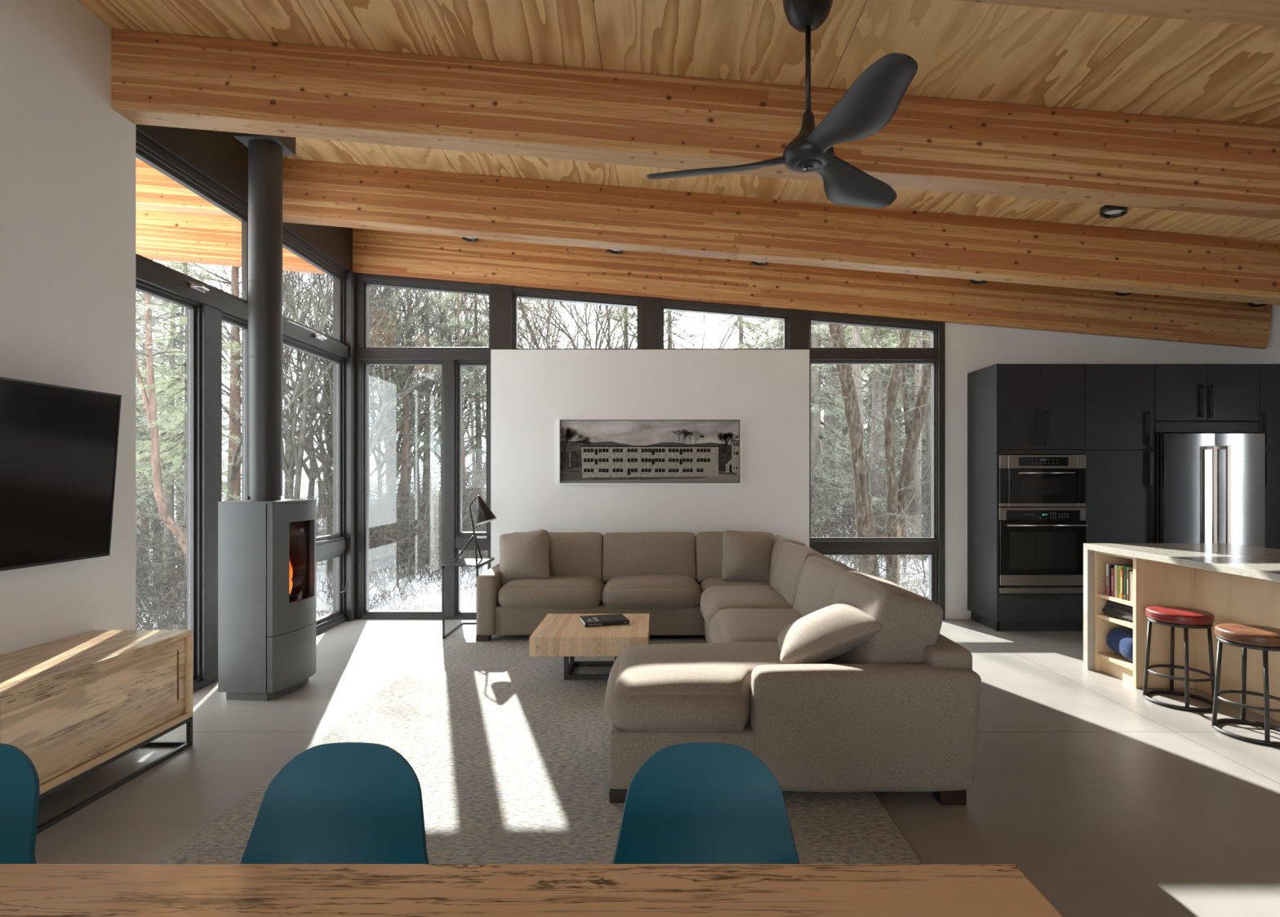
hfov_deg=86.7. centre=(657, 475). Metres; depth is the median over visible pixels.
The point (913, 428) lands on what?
maple tree
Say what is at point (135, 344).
spruce tree
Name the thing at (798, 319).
post
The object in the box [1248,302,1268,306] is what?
recessed light
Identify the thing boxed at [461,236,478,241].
recessed light
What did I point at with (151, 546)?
bush
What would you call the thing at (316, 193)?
ceiling beam
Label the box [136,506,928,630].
ground
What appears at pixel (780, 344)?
spruce tree
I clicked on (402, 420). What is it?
bare tree
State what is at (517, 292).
window
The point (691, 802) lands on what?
dining chair
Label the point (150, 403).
pine tree
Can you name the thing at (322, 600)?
bush
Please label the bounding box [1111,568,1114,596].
book
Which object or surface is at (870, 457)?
young tree
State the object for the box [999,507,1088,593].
wall oven
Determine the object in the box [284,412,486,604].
bush
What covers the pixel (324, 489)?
bush
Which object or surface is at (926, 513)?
bush
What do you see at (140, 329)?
spruce tree
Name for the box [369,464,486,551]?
bush
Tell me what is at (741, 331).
bare tree
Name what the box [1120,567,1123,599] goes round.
book
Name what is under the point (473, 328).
bare tree
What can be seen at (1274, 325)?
wall
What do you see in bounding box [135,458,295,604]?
bush
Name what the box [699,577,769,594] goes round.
seat cushion
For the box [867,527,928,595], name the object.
bush
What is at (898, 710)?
sectional sofa
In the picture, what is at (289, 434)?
bare tree
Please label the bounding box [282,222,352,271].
panel
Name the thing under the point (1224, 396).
tall cabinet
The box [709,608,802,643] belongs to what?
seat cushion
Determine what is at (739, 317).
bare tree
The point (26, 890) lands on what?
dining table
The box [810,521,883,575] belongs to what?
bush
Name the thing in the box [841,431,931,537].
bush
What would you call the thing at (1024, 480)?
microwave
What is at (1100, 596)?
shelf
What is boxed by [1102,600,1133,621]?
folded blanket
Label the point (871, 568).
bush
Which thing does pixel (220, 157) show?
panel
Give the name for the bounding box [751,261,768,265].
recessed light
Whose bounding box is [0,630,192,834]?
media console
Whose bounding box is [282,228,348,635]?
window
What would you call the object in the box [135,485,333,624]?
bush
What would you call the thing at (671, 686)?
cushion
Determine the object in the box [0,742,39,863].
dining chair
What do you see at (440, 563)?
bush
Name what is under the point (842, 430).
bush
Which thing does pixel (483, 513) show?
table lamp
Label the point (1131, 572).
book
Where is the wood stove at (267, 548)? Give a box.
[217,498,316,701]
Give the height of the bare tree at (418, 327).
14.720 m
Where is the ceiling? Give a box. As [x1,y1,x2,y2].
[77,0,1279,241]
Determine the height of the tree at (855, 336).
10.305 m
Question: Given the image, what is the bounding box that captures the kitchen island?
[1094,550,1279,721]
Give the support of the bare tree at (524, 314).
on the ground
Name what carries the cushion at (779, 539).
on the sectional sofa
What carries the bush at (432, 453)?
on the ground
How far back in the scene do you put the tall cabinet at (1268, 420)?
6.06 m
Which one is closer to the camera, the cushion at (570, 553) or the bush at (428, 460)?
the cushion at (570, 553)
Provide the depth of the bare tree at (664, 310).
32.24 m
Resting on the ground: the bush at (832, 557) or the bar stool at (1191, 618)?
the bush at (832, 557)
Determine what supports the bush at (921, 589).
on the ground
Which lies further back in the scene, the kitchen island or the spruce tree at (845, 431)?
the spruce tree at (845, 431)
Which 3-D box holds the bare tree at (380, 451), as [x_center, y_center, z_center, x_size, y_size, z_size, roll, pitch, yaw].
[-12.650,-4.566,30.381,14.885,16.810,12.216,0,0,-3]
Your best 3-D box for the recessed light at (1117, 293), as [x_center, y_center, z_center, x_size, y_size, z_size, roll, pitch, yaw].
[4.484,-1.775,6.500,0.160,0.059,0.159,0,0,5]
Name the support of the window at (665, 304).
in the wall at (769, 389)
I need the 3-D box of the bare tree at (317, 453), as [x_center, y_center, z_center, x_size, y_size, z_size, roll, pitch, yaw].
[-13.830,-2.465,22.376,8.919,12.078,7.525,0,0,-12]
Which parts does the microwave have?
trim, trim, glass, control panel, door, door trim, handle, trim, trim, glass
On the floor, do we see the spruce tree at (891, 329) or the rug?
the rug
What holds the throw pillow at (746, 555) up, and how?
on the sectional sofa
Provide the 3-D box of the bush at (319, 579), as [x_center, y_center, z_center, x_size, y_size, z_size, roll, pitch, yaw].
[-5.539,1.692,11.026,1.835,1.356,1.981,0,0,6]
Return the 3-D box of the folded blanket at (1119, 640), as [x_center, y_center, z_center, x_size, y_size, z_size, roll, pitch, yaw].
[3.335,1.164,4.684,0.320,0.198,0.363,0,0,0]
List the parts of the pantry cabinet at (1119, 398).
door, door, handle, handle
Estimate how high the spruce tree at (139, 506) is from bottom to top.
11.427 m
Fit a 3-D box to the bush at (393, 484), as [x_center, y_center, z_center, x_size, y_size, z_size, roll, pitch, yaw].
[-6.591,0.667,17.948,5.817,3.870,6.279,0,0,43]
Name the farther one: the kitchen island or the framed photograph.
the framed photograph
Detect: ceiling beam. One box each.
[111,28,1279,219]
[135,157,1279,305]
[135,209,1271,348]
[951,0,1279,27]
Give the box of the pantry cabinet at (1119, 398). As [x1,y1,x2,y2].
[1081,364,1154,631]
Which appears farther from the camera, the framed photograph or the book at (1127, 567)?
the framed photograph
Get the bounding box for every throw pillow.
[498,528,550,585]
[721,529,774,583]
[777,601,882,663]
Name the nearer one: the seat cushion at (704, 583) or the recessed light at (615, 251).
the seat cushion at (704, 583)
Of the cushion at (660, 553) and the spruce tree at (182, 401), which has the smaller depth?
the cushion at (660, 553)
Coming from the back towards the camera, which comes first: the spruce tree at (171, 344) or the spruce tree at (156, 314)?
the spruce tree at (156, 314)
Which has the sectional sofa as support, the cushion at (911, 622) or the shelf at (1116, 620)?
the cushion at (911, 622)
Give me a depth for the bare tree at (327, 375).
20.69 m
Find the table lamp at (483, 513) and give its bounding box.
[454,494,496,562]
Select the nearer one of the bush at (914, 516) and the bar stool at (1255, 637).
the bar stool at (1255, 637)
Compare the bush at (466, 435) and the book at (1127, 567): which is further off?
the bush at (466, 435)
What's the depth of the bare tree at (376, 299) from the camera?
22.22 m
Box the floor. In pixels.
[35,618,1279,916]
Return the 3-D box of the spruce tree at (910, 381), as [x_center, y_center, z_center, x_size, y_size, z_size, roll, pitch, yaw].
[8.566,-6.832,23.265,6.194,18.904,6.092,0,0,-11]
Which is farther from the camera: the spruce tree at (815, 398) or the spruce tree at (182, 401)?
the spruce tree at (182, 401)
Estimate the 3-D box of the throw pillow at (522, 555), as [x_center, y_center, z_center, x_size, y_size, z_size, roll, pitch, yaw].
[-1.174,0.717,5.966,0.480,0.490,0.292,0,0,0]
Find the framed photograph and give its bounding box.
[558,417,741,484]
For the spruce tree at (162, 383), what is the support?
on the ground
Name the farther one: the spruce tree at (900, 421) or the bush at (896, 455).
the spruce tree at (900, 421)
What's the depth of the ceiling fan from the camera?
2.88 m
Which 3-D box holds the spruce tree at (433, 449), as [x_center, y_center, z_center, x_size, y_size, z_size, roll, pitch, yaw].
[-9.081,-3.078,26.270,4.219,12.680,3.654,0,0,23]
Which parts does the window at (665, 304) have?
head frame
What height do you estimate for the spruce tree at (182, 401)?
9.284 m
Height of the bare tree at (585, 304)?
15.336 m
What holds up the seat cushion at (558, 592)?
on the sectional sofa
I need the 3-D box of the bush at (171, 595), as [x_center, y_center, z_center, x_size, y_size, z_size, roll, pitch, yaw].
[-7.013,1.893,10.918,2.127,1.478,2.163,0,0,18]
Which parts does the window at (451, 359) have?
sash, sill frame, head frame, sash, sash, sash, crank handle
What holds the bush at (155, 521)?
on the ground
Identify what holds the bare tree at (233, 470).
on the ground
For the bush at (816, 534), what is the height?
4.382 m
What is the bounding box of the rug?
[158,638,922,863]
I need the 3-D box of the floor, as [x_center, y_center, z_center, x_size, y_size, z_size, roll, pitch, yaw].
[1.500,1.500,1.290,9.320,0.200,10.980,0,0,0]
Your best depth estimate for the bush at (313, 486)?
19.75 m
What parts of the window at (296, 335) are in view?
sash, sash, head frame, sash, sill frame, crank handle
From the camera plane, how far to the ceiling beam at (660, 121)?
3.66 m
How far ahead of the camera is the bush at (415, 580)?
10.08 m
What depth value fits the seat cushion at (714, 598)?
4.98 m
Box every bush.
[135,449,389,630]
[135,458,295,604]
[135,460,333,630]
[135,468,230,630]
[135,479,319,599]
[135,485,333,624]
[135,505,186,630]
[135,572,186,630]
[135,578,186,630]
[136,578,186,630]
[146,557,186,630]
[171,479,418,599]
[233,435,486,586]
[282,440,487,595]
[282,441,486,577]
[282,460,467,568]
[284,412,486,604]
[284,436,483,577]
[301,412,487,578]
[302,433,486,575]
[305,457,431,527]
[313,485,416,576]
[315,558,386,618]
[315,561,371,618]
[316,564,408,609]
[318,453,486,547]
[320,542,431,608]
[323,444,485,565]
[324,460,486,556]
[368,478,487,584]
[368,555,441,609]
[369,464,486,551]
[369,475,487,582]
[370,540,471,599]
[378,472,479,541]
[380,460,486,527]
[427,553,487,607]
[432,465,486,526]
[439,550,487,591]
[810,417,931,567]
[810,418,931,583]
[810,449,931,558]
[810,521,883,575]
[811,431,931,561]
[818,451,931,573]
[821,463,924,532]
[823,520,903,573]
[833,455,931,537]
[834,430,926,521]
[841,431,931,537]
[851,554,928,596]
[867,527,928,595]
[873,534,928,598]
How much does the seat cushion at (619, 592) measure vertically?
0.275 m
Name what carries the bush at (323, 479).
on the ground
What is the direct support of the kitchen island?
on the floor
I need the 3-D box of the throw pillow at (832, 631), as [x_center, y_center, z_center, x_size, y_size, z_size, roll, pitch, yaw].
[0.825,0.759,3.295,0.464,0.270,0.502,0,0,8]
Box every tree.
[135,259,183,600]
[135,260,241,621]
[135,260,441,562]
[135,261,241,610]
[135,262,241,572]
[135,263,408,501]
[135,289,226,577]
[135,291,184,592]
[135,291,184,597]
[135,328,176,535]
[135,344,164,521]
[135,378,157,582]
[137,262,532,563]
[137,315,183,536]
[150,264,374,499]
[152,259,311,500]
[153,287,546,509]
[155,261,488,535]
[160,400,227,562]
[176,262,570,564]
[178,271,542,518]
[222,271,488,516]
[222,271,526,545]
[222,272,443,493]
[222,359,241,500]
[300,403,376,536]
[316,287,410,526]
[368,288,428,514]
[368,288,439,511]
[368,289,483,516]
[369,288,423,500]
[377,288,613,501]
[382,288,471,522]
[390,290,566,505]
[407,292,488,508]
[412,291,486,500]
[421,295,488,502]
[434,292,571,399]
[455,293,687,348]
[462,298,669,403]
[463,298,549,463]
[518,299,693,348]
[523,299,637,348]
[587,306,674,348]
[623,310,706,348]
[635,310,757,348]
[663,310,783,348]
[704,314,777,348]
[706,315,783,348]
[741,319,872,435]
[743,318,822,375]
[755,318,913,537]
[761,323,898,579]
[766,319,891,533]
[773,324,884,478]
[780,320,923,515]
[812,325,923,523]
[812,325,927,497]
[820,331,925,488]
[820,372,902,498]
[821,323,925,537]
[822,327,871,437]
[834,328,925,526]
[836,328,906,486]
[844,324,931,534]
[848,329,931,584]
[851,327,906,493]
[857,331,931,566]
[862,333,926,503]
[862,340,925,498]
[863,331,926,510]
[891,330,931,559]
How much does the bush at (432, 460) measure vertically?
3.235 m
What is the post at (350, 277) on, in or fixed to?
on the floor
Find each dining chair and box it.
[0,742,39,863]
[240,742,429,863]
[612,742,799,863]
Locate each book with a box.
[579,613,629,626]
[1106,563,1129,595]
[1109,564,1133,595]
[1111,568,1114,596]
[1114,564,1123,597]
[1117,565,1123,598]
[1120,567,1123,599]
[1123,564,1133,599]
[1126,566,1133,599]
[1127,569,1133,600]
[1129,571,1133,601]
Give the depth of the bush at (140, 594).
10.53 m
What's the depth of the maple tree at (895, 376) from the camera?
11.98 m
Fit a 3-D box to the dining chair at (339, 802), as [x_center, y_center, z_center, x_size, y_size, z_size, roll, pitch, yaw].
[-0.692,1.003,1.304,0.427,0.803,0.461,0,0,0]
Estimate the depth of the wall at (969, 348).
6.64 m
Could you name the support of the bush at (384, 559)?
on the ground
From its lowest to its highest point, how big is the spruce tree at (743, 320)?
15.752 m
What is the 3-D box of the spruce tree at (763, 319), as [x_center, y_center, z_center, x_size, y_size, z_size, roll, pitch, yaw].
[6.476,-6.531,36.523,5.424,18.824,6.263,0,0,-39]
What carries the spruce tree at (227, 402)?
on the ground
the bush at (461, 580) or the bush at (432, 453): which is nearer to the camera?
the bush at (461, 580)
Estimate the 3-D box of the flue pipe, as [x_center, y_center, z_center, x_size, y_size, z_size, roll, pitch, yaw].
[-2.575,-1.119,4.450,0.260,2.556,0.260,0,0,0]
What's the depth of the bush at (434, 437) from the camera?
18.68 m
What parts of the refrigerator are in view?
door, handle, handle, door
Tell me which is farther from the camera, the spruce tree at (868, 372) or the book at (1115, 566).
the spruce tree at (868, 372)
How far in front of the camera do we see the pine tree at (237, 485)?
19.02 m
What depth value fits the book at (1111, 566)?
4.76 m
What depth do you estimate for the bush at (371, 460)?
21.22 m
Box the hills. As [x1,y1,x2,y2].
[135,383,866,533]
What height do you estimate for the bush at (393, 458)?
3.504 m
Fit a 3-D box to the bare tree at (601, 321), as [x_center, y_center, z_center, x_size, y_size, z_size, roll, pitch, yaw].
[-4.413,-6.474,34.371,13.133,18.072,16.003,0,0,1]
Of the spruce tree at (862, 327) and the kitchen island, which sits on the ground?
the spruce tree at (862, 327)
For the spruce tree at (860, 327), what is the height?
25.206 m
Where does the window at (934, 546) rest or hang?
in the wall at (969, 348)
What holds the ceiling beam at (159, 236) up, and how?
attached to the ceiling
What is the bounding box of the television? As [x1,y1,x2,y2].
[0,377,121,571]
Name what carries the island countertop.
on the kitchen island
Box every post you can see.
[333,270,355,621]
[490,284,512,349]
[640,296,660,349]
[788,308,808,349]
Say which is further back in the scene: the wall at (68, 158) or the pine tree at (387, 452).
the pine tree at (387, 452)
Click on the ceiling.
(968, 51)
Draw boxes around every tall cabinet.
[967,363,1084,631]
[1152,364,1258,542]
[1257,364,1279,549]
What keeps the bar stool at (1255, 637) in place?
on the floor
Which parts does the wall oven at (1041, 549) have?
trim, trim, door, control panel, handle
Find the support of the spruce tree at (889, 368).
on the ground
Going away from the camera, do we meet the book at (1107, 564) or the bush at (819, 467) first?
the book at (1107, 564)
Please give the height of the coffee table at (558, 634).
0.341 m
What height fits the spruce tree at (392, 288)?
21.005 m
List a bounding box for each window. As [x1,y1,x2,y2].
[135,131,249,692]
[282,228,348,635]
[355,273,490,618]
[511,286,640,349]
[660,298,788,349]
[808,311,945,619]
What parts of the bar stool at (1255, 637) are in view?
leg, leg, seat, leg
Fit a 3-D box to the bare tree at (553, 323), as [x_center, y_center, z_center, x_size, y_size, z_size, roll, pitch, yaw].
[-2.505,-3.291,31.390,8.810,11.930,7.432,0,0,-38]
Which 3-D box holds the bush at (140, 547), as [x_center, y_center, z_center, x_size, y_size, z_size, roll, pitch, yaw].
[-9.154,1.559,12.073,5.081,3.380,5.485,0,0,-12]
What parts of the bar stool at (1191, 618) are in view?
leg, leg, seat, leg, leg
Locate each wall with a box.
[0,0,135,654]
[490,349,809,568]
[945,322,1269,618]
[1269,304,1279,364]
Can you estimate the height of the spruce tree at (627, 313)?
18.210 m
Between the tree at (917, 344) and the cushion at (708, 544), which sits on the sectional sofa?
the cushion at (708, 544)
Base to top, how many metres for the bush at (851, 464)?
2.815 m
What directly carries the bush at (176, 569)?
on the ground
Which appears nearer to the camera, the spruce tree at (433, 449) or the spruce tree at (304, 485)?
the spruce tree at (433, 449)
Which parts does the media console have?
door, leg frame, panel, panel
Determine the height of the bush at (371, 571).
1.183 m
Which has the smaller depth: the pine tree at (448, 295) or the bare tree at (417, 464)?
the pine tree at (448, 295)
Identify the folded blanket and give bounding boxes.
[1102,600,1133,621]
[1106,627,1133,662]
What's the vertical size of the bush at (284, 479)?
4.122 m
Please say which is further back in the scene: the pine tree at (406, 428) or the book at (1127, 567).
the pine tree at (406, 428)
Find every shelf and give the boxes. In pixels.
[1097,593,1133,606]
[1097,613,1133,628]
[1097,652,1133,670]
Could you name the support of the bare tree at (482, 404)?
on the ground
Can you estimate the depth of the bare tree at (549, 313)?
26.08 m
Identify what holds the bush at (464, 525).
on the ground
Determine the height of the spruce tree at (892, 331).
23.106 m
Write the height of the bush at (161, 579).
1.314 m
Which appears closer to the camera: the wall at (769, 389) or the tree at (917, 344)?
the wall at (769, 389)
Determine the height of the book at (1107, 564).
0.222 m
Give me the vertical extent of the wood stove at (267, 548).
1.240 m
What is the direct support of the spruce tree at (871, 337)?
on the ground
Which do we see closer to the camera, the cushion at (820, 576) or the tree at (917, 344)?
the cushion at (820, 576)
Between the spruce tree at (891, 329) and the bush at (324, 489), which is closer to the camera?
the bush at (324, 489)
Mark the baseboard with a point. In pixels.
(949, 614)
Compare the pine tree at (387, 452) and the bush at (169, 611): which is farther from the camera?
the pine tree at (387, 452)
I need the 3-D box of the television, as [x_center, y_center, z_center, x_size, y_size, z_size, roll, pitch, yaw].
[-2.869,-0.005,2.797,0.160,0.836,1.455,0,0,0]
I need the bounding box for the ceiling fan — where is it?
[645,0,917,208]
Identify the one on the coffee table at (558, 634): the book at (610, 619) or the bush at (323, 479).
the book at (610, 619)
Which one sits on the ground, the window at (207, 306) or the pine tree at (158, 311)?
the pine tree at (158, 311)
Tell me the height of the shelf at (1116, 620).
0.026 m
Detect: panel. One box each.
[135,124,248,204]
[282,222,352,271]
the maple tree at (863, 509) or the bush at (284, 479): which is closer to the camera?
the maple tree at (863, 509)
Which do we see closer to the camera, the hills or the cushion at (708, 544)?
the cushion at (708, 544)
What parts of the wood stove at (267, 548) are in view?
plate, door, door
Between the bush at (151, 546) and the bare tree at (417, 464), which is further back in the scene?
the bare tree at (417, 464)
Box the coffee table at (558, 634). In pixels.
[528,613,649,679]
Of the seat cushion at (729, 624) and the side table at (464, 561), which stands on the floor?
the side table at (464, 561)
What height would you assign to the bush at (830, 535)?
3.093 m
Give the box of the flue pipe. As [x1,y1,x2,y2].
[233,132,295,500]
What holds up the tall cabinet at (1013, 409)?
on the floor
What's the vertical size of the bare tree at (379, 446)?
15.548 m
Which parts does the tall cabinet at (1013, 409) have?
panel, door, handle, drawer, finger pull, handle, door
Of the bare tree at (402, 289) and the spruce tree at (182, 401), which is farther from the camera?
the bare tree at (402, 289)
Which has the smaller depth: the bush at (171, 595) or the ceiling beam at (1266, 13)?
the ceiling beam at (1266, 13)
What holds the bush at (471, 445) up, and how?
on the ground
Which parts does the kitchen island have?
panel, rail, panel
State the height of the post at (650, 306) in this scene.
0.520 m
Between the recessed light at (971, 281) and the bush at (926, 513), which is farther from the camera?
the bush at (926, 513)
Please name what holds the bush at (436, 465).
on the ground
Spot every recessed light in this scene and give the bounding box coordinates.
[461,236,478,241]
[607,248,623,253]
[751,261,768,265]
[969,279,987,283]
[1099,204,1128,218]
[1114,291,1133,295]
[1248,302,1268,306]
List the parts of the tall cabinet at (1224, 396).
door, handle, handle, door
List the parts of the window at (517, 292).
head frame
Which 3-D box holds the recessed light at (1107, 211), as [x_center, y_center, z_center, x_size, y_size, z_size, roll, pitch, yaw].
[3.234,-1.879,4.800,0.169,0.060,0.167,0,0,5]
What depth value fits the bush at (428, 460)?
20.78 m
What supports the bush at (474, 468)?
on the ground
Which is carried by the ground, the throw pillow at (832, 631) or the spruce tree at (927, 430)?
the spruce tree at (927, 430)
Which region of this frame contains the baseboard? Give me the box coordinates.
[945,609,967,618]
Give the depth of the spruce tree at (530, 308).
31.84 m
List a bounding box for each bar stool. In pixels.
[1142,605,1215,711]
[1211,622,1279,746]
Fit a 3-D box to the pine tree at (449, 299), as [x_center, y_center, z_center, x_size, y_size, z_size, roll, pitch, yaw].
[-8.784,-2.967,27.827,3.124,12.604,3.673,0,0,-33]
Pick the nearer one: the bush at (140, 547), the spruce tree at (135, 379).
the bush at (140, 547)
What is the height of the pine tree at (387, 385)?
11.122 m
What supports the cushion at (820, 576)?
on the sectional sofa
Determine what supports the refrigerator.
on the floor
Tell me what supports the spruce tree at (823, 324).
on the ground
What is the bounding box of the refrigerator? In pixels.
[1154,432,1265,546]
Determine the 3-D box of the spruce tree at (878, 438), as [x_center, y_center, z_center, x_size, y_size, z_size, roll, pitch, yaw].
[6.684,-6.289,20.382,6.068,17.855,5.235,0,0,-19]
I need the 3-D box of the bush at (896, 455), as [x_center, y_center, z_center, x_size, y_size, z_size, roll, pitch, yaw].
[6.537,0.635,18.062,4.341,2.888,4.686,0,0,3]
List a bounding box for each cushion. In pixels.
[497,574,604,609]
[512,532,603,579]
[601,574,701,609]
[602,531,696,582]
[604,641,843,731]
[695,531,724,583]
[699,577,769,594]
[700,585,793,627]
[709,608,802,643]
[768,534,807,583]
[769,542,831,606]
[792,555,860,616]
[830,570,943,663]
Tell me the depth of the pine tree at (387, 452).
29.82 m
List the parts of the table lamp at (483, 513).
leg, stem, leg, leg, lamp shade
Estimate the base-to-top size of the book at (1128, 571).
0.206 m
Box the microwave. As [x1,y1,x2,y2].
[999,454,1085,506]
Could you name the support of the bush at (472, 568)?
on the ground
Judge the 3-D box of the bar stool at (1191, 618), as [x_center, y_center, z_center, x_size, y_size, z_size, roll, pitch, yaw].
[3.235,1.115,4.200,0.366,0.568,0.366,0,0,-20]
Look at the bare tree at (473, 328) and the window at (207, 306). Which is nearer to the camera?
the window at (207, 306)
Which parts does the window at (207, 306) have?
sash, sash, head frame, sill frame, sash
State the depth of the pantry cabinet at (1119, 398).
6.06 m
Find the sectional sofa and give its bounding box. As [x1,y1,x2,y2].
[475,531,981,804]
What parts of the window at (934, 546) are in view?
sash, sash, head frame, sash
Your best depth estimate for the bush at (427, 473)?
24.27 m
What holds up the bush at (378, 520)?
on the ground
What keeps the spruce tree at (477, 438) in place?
on the ground
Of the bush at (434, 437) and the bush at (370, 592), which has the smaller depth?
the bush at (370, 592)
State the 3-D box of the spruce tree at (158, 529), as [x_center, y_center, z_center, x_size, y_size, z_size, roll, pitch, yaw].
[-16.237,-1.637,22.152,3.978,12.141,3.912,0,0,9]
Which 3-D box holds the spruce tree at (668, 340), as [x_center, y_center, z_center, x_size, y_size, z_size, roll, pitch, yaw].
[1.036,-6.067,33.822,5.854,17.596,5.070,0,0,-5]
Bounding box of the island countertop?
[1083,542,1279,669]
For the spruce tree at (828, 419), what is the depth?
21.96 m
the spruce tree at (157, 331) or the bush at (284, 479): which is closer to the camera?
the bush at (284, 479)
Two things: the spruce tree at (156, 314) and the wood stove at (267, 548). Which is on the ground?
the spruce tree at (156, 314)
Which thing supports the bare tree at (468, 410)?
on the ground
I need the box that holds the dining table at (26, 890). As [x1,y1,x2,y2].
[0,863,1062,916]
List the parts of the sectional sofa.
arm, arm, frame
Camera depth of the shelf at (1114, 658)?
4.71 m
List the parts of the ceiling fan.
blade, blade, blade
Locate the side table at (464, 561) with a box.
[442,556,494,638]
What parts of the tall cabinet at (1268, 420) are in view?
handle, handle, door, door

